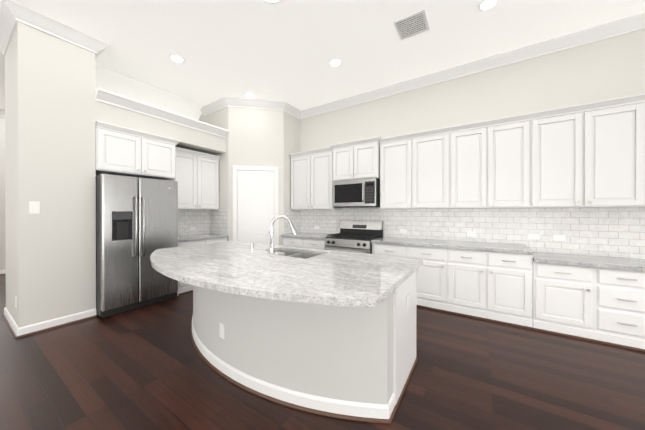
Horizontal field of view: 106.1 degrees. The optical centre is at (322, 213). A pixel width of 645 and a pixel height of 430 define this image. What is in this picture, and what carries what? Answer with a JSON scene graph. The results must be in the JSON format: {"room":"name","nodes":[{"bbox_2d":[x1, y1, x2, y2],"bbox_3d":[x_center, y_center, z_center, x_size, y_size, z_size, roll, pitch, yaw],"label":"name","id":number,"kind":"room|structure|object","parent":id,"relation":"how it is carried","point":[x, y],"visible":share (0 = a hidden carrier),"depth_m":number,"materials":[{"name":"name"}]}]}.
{"room":"kitchen","nodes":[
{"label":"kitchen","id":0,"kind":"room"},
{"bbox_2d":[0,117,5,269],"bbox_3d":[-5.561,-0.444,4.734,4.550,3.600,10.800,0,0,33],"label":"wall","id":1,"kind":"structure","parent":0,"point":[2,202],"depth_m":5.34,"materials":[{"name":"white paint"}]},
{"bbox_2d":[0,0,644,118],"bbox_3d":[-1.307,-2.168,1.869,14.400,0.138,10.600,0,0,33],"label":"crown molding","id":2,"kind":"structure","parent":1,"relation":"attached to","point":[12,13],"depth_m":3.22,"materials":[{"name":"white wood"}]},
{"bbox_2d":[5,22,95,326],"bbox_3d":[-3.612,-0.440,3.217,1.070,3.600,0.640,0,0,33],"label":"pillar","id":3,"kind":"structure","parent":0,"point":[50,132],"depth_m":2.89,"materials":[{"name":"white paint"}]},
{"bbox_2d":[2,307,19,338],"bbox_3d":[-3.793,1.308,2.941,1.124,0.104,0.027,0,0,33],"label":"baseboard","id":4,"kind":"structure","parent":3,"relation":"attached to","point":[17,331],"depth_m":2.87,"materials":[{"name":"white wood"}]},
{"bbox_2d":[29,201,39,213],"bbox_3d":[-3.269,-0.064,2.753,0.009,0.140,0.080,0,0,33],"label":"light switch","id":5,"kind":"object","parent":3,"relation":"attached to","point":[34,207],"visible":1,"depth_m":2.75,"materials":[{"name":"white plastic"}]},
{"bbox_2d":[18,308,96,337],"bbox_3d":[-3.151,1.308,2.924,0.027,0.104,0.640,0,0,33],"label":"baseboard","id":6,"kind":"structure","parent":3,"relation":"attached to","point":[27,330],"depth_m":2.88,"materials":[{"name":"white wood"}]},
{"bbox_2d":[95,63,203,119],"bbox_3d":[-3.240,-1.729,4.520,0.720,1.030,1.960,0,0,33],"label":"wall","id":7,"kind":"structure","parent":0,"point":[108,79],"depth_m":4.35,"materials":[{"name":"white paint"}]},
{"bbox_2d":[96,121,219,209],"bbox_3d":[-2.662,-0.642,4.148,0.595,1.138,1.943,0,0,33],"label":"upper cabinet","id":8,"kind":"object","parent":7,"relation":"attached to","point":[123,153],"visible":0.92,"depth_m":3.83,"materials":[{"name":"white wood"}]},
{"bbox_2d":[95,87,228,154],"bbox_3d":[-2.882,-1.421,4.291,1.230,0.415,1.960,0,0,33],"label":"soffit","id":9,"kind":"structure","parent":0,"point":[113,108],"depth_m":3.81,"materials":[{"name":"white paint"}]},
{"bbox_2d":[199,107,299,244],"bbox_3d":[-1.704,-0.447,5.586,2.150,3.600,1.490,0,0,33],"label":"wall","id":10,"kind":"structure","parent":0,"point":[262,137],"depth_m":4.92,"materials":[{"name":"white paint"}]},
{"bbox_2d":[178,209,209,234],"bbox_3d":[-2.646,0.176,4.737,0.008,0.500,0.960,0,0,33],"label":"backsplash","id":11,"kind":"structure","parent":10,"relation":"attached to","point":[187,218],"depth_m":4.84,"materials":[{"name":"tile"}]},
{"bbox_2d":[210,209,227,234],"bbox_3d":[-2.118,0.175,4.963,0.590,0.500,0.008,0,0,33],"label":"backsplash","id":12,"kind":"structure","parent":10,"relation":"attached to","point":[218,218],"depth_m":4.95,"materials":[{"name":"tile"}]},
{"bbox_2d":[233,165,278,244],"bbox_3d":[-1.340,0.205,4.886,0.661,2.301,0.628,0,0,33],"label":"pantry door","id":13,"kind":"structure","parent":10,"relation":"in","point":[256,191],"depth_m":4.88,"materials":[{"name":"white wood"}]},
{"bbox_2d":[0,274,644,429],"bbox_3d":[-1.307,1.388,1.879,15.200,0.050,11.400,0,0,33],"label":"floor","id":14,"kind":"structure","parent":0,"point":[147,367],"depth_m":1.95,"materials":[{"name":"brown wood"}]},
{"bbox_2d":[96,174,177,317],"bbox_3d":[-2.842,0.426,3.672,0.798,1.865,0.940,0,0,33],"label":"refrigerator","id":15,"kind":"object","parent":14,"relation":"on","point":[136,222],"visible":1,"depth_m":3.36,"materials":[{"name":"silver metal"}]},
{"bbox_2d":[167,178,226,295],"bbox_3d":[-2.381,0.392,4.535,0.652,1.928,0.991,0,0,33],"label":"base cabinet","id":16,"kind":"object","parent":14,"relation":"on","point":[183,288],"visible":0.06,"depth_m":4.14,"materials":[{"name":"white wood"}]},
{"bbox_2d":[178,233,227,241],"bbox_3d":[-2.376,0.452,4.559,0.634,0.052,0.945,0,0,33],"label":"countertop","id":17,"kind":"structure","parent":16,"relation":"on","point":[186,238],"depth_m":4.44,"materials":[{"name":"stone"}]},
{"bbox_2d":[191,250,417,423],"bbox_3d":[-0.488,0.917,2.475,2.559,0.888,1.147,0,0,33],"label":"kitchen island","id":18,"kind":"object","parent":14,"relation":"on","point":[349,363],"visible":0.79,"depth_m":1.71,"materials":[{"name":"grey paint"}]},
{"bbox_2d":[219,323,224,338],"bbox_3d":[-0.855,1.003,2.063,0.074,0.120,0.008,0,0,37],"label":"outlet","id":19,"kind":"object","parent":18,"relation":"attached to","point":[222,329],"visible":1,"depth_m":2.06,"materials":[{"name":"white plastic"}]},
{"bbox_2d":[150,241,422,306],"bbox_3d":[-0.644,0.452,2.389,2.800,0.040,1.560,0,0,33],"label":"island countertop","id":20,"kind":"structure","parent":18,"relation":"on","point":[337,278],"depth_m":1.80,"materials":[{"name":"stone"}]},
{"bbox_2d":[268,215,297,252],"bbox_3d":[-0.439,0.225,2.628,0.262,0.411,0.255,0,0,33],"label":"faucet","id":21,"kind":"object","parent":20,"relation":"on","point":[271,247],"visible":1,"depth_m":2.62,"materials":[{"name":"silver metal"}]},
{"bbox_2d":[275,251,317,258],"bbox_3d":[-0.347,0.579,2.683,0.728,0.212,0.413,0,0,33],"label":"sink","id":22,"kind":"object","parent":20,"relation":"in","point":[297,255],"visible":0.04,"depth_m":2.83,"materials":[{"name":"silver metal"}]},
{"bbox_2d":[283,237,325,248],"bbox_3d":[-0.214,0.911,4.908,1.063,0.888,0.599,0,0,33],"label":"base cabinet","id":23,"kind":"object","parent":14,"relation":"on","point":[287,241],"depth_m":4.64,"materials":[{"name":"white wood"}]},
{"bbox_2d":[324,220,382,253],"bbox_3d":[0.549,0.749,4.322,0.842,1.215,0.729,0,0,33],"label":"range","id":24,"kind":"object","parent":14,"relation":"on","point":[355,236],"visible":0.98,"depth_m":4.25,"materials":[{"name":"silver metal"}]},
{"bbox_2d":[372,243,406,256],"bbox_3d":[1.189,0.914,4.003,0.569,0.888,0.599,0,0,33],"label":"base cabinet","id":25,"kind":"object","parent":14,"relation":"on","point":[379,249],"depth_m":3.75,"materials":[{"name":"white wood"}]},
{"bbox_2d":[407,246,454,313],"bbox_3d":[1.679,0.914,3.687,0.598,0.888,0.599,0,0,33],"label":"base cabinet","id":26,"kind":"object","parent":14,"relation":"on","point":[435,279],"depth_m":3.40,"materials":[{"name":"white wood"}]},
{"bbox_2d":[455,249,534,329],"bbox_3d":[2.209,0.915,3.346,0.976,0.888,0.599,0,0,33],"label":"base cabinet","id":27,"kind":"object","parent":14,"relation":"on","point":[498,287],"depth_m":3.02,"materials":[{"name":"white wood"}]},
{"bbox_2d":[281,232,644,271],"bbox_3d":[1.950,0.500,3.494,6.239,0.142,0.629,0,0,33],"label":"countertop","id":28,"kind":"structure","parent":27,"relation":"on","point":[621,263],"depth_m":3.00,"materials":[{"name":"stone"}]},
{"bbox_2d":[535,263,598,342],"bbox_3d":[2.831,0.961,2.945,0.496,0.798,0.599,0,0,33],"label":"base cabinet","id":29,"kind":"object","parent":14,"relation":"on","point":[566,297],"depth_m":2.68,"materials":[{"name":"white wood"}]},
{"bbox_2d":[599,268,644,351],"bbox_3d":[3.221,0.962,2.694,0.432,0.798,0.599,0,0,33],"label":"base cabinet","id":30,"kind":"object","parent":14,"relation":"on","point":[602,306],"depth_m":2.46,"materials":[{"name":"white wood"}]},
{"bbox_2d":[0,0,644,109],"bbox_3d":[-1.307,-2.262,1.869,15.200,0.050,11.400,0,0,33],"label":"ceiling","id":31,"kind":"structure","parent":0,"point":[287,51],"depth_m":3.09,"materials":[{"name":"white paint"}]},
{"bbox_2d":[170,54,184,62],"bbox_3d":[-2.104,-2.236,3.513,0.184,0.009,0.184,0,0,33],"label":"recessed light","id":32,"kind":"object","parent":31,"relation":"in","point":[177,58],"visible":1,"depth_m":3.50,"materials":[{"name":"white"}]},
{"bbox_2d":[245,93,254,97],"bbox_3d":[-1.388,-2.239,4.622,0.184,0.009,0.184,0,0,33],"label":"recessed light","id":33,"kind":"object","parent":31,"relation":"in","point":[248,95],"visible":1,"depth_m":4.60,"materials":[{"name":"white"}]},
{"bbox_2d":[265,0,279,3],"bbox_3d":[-0.523,-2.233,2.494,0.184,0.009,0.184,0,0,33],"label":"recessed light","id":34,"kind":"object","parent":31,"relation":"in","point":[273,1],"visible":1,"depth_m":2.55,"materials":[{"name":"white"}]},
{"bbox_2d":[329,59,341,66],"bbox_3d":[0.192,-2.236,3.604,0.184,0.009,0.184,0,0,33],"label":"recessed light","id":35,"kind":"object","parent":31,"relation":"in","point":[335,62],"visible":1,"depth_m":3.59,"materials":[{"name":"white"}]},
{"bbox_2d":[394,9,429,39],"bbox_3d":[1.068,-2.232,2.896,0.340,0.014,0.340,0,0,33],"label":"ceiling vent","id":36,"kind":"object","parent":31,"relation":"in","point":[412,25],"visible":1,"depth_m":2.87,"materials":[{"name":"white metal"}]},
{"bbox_2d":[478,0,498,10],"bbox_3d":[1.772,-2.233,2.585,0.184,0.009,0.184,0,0,33],"label":"recessed light","id":37,"kind":"object","parent":31,"relation":"in","point":[484,5],"visible":1,"depth_m":2.59,"materials":[{"name":"white"}]},
{"bbox_2d":[300,29,644,208],"bbox_3d":[3.192,-0.440,3.197,8.670,3.600,0.200,0,0,33],"label":"wall","id":38,"kind":"structure","parent":0,"point":[608,68],"depth_m":3.48,"materials":[{"name":"white paint"}]},
{"bbox_2d":[284,210,301,233],"bbox_3d":[-0.659,0.239,5.217,0.008,0.630,0.520,0,0,33],"label":"backsplash","id":39,"kind":"structure","parent":38,"relation":"attached to","point":[295,216],"depth_m":5.26,"materials":[{"name":"tile"}]},
{"bbox_2d":[289,145,340,208],"bbox_3d":[-0.149,-0.664,5.017,1.051,1.178,0.339,0,0,33],"label":"upper cabinet","id":40,"kind":"object","parent":38,"relation":"attached to","point":[312,174],"depth_m":4.85,"materials":[{"name":"white wood"}]},
{"bbox_2d":[333,137,380,180],"bbox_3d":[0.660,-0.935,4.462,0.876,0.673,0.394,0,0,33],"label":"upper cabinet","id":41,"kind":"object","parent":38,"relation":"attached to","point":[362,160],"depth_m":4.26,"materials":[{"name":"white wood"}]},
{"bbox_2d":[333,178,379,207],"bbox_3d":[0.641,-0.349,4.435,0.832,0.486,0.462,0,0,33],"label":"microwave","id":42,"kind":"object","parent":41,"relation":"attached to","point":[360,193],"visible":0.98,"depth_m":4.25,"materials":[{"name":"silver metal"}]},
{"bbox_2d":[377,125,456,208],"bbox_3d":[1.531,-0.661,3.934,1.129,1.178,0.339,0,0,33],"label":"upper cabinet","id":43,"kind":"object","parent":38,"relation":"attached to","point":[417,172],"depth_m":3.75,"materials":[{"name":"white wood"}]},
{"bbox_2d":[302,207,644,258],"bbox_3d":[2.296,0.243,3.653,6.670,0.630,0.008,0,0,33],"label":"backsplash","id":44,"kind":"structure","parent":38,"relation":"attached to","point":[610,231],"depth_m":3.36,"materials":[{"name":"tile"}]},
{"bbox_2d":[467,231,475,235],"bbox_3d":[2.253,0.313,3.671,0.118,0.072,0.007,0,0,33],"label":"outlet","id":45,"kind":"object","parent":44,"relation":"attached to","point":[469,233],"depth_m":3.67,"materials":[{"name":"white plastic"}]},
{"bbox_2d":[528,234,539,239],"bbox_3d":[2.859,0.319,3.281,0.118,0.072,0.005,0,0,33],"label":"outlet","id":46,"kind":"object","parent":44,"relation":"attached to","point":[537,237],"depth_m":3.28,"materials":[{"name":"white plastic"}]},
{"bbox_2d":[553,235,564,240],"bbox_3d":[3.069,0.320,3.145,0.118,0.072,0.007,0,0,33],"label":"outlet","id":47,"kind":"object","parent":44,"relation":"attached to","point":[555,237],"depth_m":3.14,"materials":[{"name":"white plastic"}]},
{"bbox_2d":[457,111,540,208],"bbox_3d":[2.322,-0.660,3.424,1.047,1.178,0.339,0,0,33],"label":"upper cabinet","id":48,"kind":"object","parent":38,"relation":"attached to","point":[499,166],"depth_m":3.21,"materials":[{"name":"white wood"}]},
{"bbox_2d":[541,93,644,207],"bbox_3d":[3.091,-0.659,2.928,1.076,1.178,0.339,0,0,33],"label":"upper cabinet","id":49,"kind":"object","parent":38,"relation":"attached to","point":[586,157],"depth_m":2.74,"materials":[{"name":"white wood"}]}
]}

